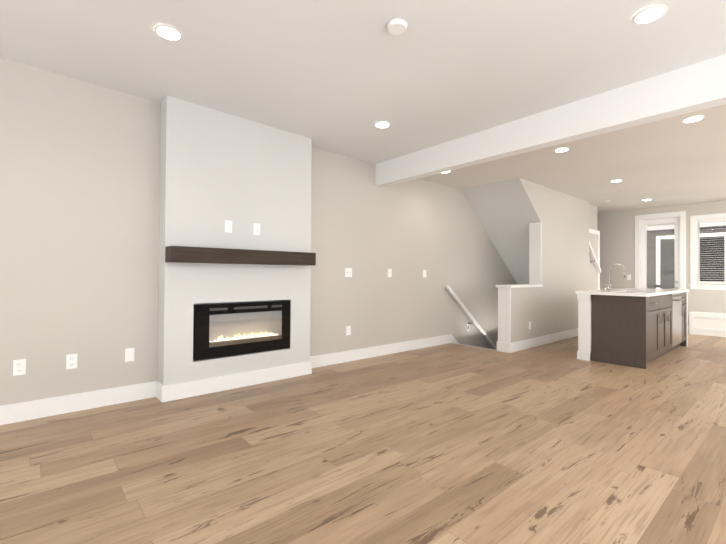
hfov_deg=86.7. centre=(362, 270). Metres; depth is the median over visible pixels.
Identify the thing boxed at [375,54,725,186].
beam
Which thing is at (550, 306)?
wall
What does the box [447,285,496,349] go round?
handrail
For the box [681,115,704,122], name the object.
recessed light
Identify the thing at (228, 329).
fireplace
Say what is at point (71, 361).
electrical outlet
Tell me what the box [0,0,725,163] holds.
ceiling
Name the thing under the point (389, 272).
light switch
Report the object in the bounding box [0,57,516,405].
wall
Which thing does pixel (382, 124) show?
recessed light
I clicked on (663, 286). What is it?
rail
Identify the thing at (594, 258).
handrail
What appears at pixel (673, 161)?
ceiling
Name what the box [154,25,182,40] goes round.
recessed light
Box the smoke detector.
[387,18,407,34]
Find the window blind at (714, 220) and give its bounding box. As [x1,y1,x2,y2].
[698,219,725,282]
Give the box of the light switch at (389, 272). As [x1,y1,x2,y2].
[388,269,391,276]
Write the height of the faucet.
0.386 m
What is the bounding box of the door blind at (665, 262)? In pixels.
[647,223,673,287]
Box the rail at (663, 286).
[647,284,674,287]
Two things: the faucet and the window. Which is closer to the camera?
the faucet
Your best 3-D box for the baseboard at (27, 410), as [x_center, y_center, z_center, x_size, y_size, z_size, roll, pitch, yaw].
[-1.592,1.082,3.622,8.240,0.140,0.221,1,-1,-41]
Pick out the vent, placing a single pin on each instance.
(214, 307)
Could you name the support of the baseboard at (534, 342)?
attached to the wall at (550, 306)
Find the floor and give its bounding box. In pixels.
[0,332,725,543]
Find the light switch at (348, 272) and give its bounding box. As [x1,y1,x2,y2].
[345,268,351,276]
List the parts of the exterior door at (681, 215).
glass, glass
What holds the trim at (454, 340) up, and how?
attached to the wall at (79, 209)
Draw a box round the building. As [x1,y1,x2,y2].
[647,221,725,288]
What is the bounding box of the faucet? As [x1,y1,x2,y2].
[604,263,625,290]
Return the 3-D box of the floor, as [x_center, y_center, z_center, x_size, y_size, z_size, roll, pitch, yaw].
[1.963,1.296,3.196,13.080,0.250,5.500,1,-1,-41]
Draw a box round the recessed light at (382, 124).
[374,121,390,127]
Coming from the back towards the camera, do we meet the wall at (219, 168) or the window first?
the window
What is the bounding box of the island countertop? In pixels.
[579,287,682,294]
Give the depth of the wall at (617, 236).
8.58 m
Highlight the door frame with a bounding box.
[589,229,599,289]
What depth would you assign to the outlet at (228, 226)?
3.74 m
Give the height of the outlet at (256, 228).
0.117 m
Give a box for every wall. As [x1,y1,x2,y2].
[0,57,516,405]
[158,96,311,385]
[511,179,588,342]
[589,204,596,289]
[597,200,725,324]
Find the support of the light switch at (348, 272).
attached to the wall at (79, 209)
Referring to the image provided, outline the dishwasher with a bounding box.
[671,293,681,346]
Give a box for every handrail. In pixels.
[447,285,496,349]
[589,242,600,272]
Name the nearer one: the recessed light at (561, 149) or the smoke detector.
the smoke detector
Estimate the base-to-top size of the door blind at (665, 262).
1.985 m
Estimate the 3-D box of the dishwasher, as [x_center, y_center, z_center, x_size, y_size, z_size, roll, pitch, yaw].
[4.696,0.728,5.757,0.599,0.763,0.024,1,-1,-41]
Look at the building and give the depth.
10.00 m
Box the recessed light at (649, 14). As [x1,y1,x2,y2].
[632,5,667,23]
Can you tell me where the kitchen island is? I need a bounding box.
[575,291,688,368]
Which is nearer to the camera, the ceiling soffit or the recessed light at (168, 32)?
the recessed light at (168, 32)
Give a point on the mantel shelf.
(181, 254)
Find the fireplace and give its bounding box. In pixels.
[193,300,289,360]
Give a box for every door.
[635,211,685,288]
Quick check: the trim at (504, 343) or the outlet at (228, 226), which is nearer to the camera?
the outlet at (228, 226)
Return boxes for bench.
[689,311,725,336]
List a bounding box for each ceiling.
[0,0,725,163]
[419,104,725,213]
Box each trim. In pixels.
[452,336,496,350]
[496,222,542,352]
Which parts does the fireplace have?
glass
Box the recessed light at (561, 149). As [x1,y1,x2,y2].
[554,147,569,151]
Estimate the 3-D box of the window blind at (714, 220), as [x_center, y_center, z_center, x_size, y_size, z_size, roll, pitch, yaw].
[7.239,-0.384,7.174,0.052,1.240,1.502,1,-1,-41]
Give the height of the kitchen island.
0.880 m
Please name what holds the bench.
on the floor
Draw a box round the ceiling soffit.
[461,178,540,283]
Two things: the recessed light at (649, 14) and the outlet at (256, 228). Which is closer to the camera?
the recessed light at (649, 14)
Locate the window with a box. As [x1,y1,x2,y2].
[689,213,725,289]
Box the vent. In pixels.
[210,305,281,310]
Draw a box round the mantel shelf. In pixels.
[165,246,315,265]
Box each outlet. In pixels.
[13,359,25,375]
[66,354,76,368]
[125,348,134,361]
[225,220,231,232]
[253,223,259,234]
[346,326,350,335]
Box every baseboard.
[0,334,451,424]
[512,328,577,351]
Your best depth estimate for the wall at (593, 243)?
8.01 m
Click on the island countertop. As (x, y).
(620, 291)
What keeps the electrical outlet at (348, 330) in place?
attached to the wall at (79, 209)
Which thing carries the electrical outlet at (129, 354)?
attached to the wall at (79, 209)
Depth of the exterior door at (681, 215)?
8.19 m
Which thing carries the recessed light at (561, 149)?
in the ceiling at (673, 161)
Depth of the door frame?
8.16 m
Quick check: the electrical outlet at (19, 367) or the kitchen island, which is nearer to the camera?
the electrical outlet at (19, 367)

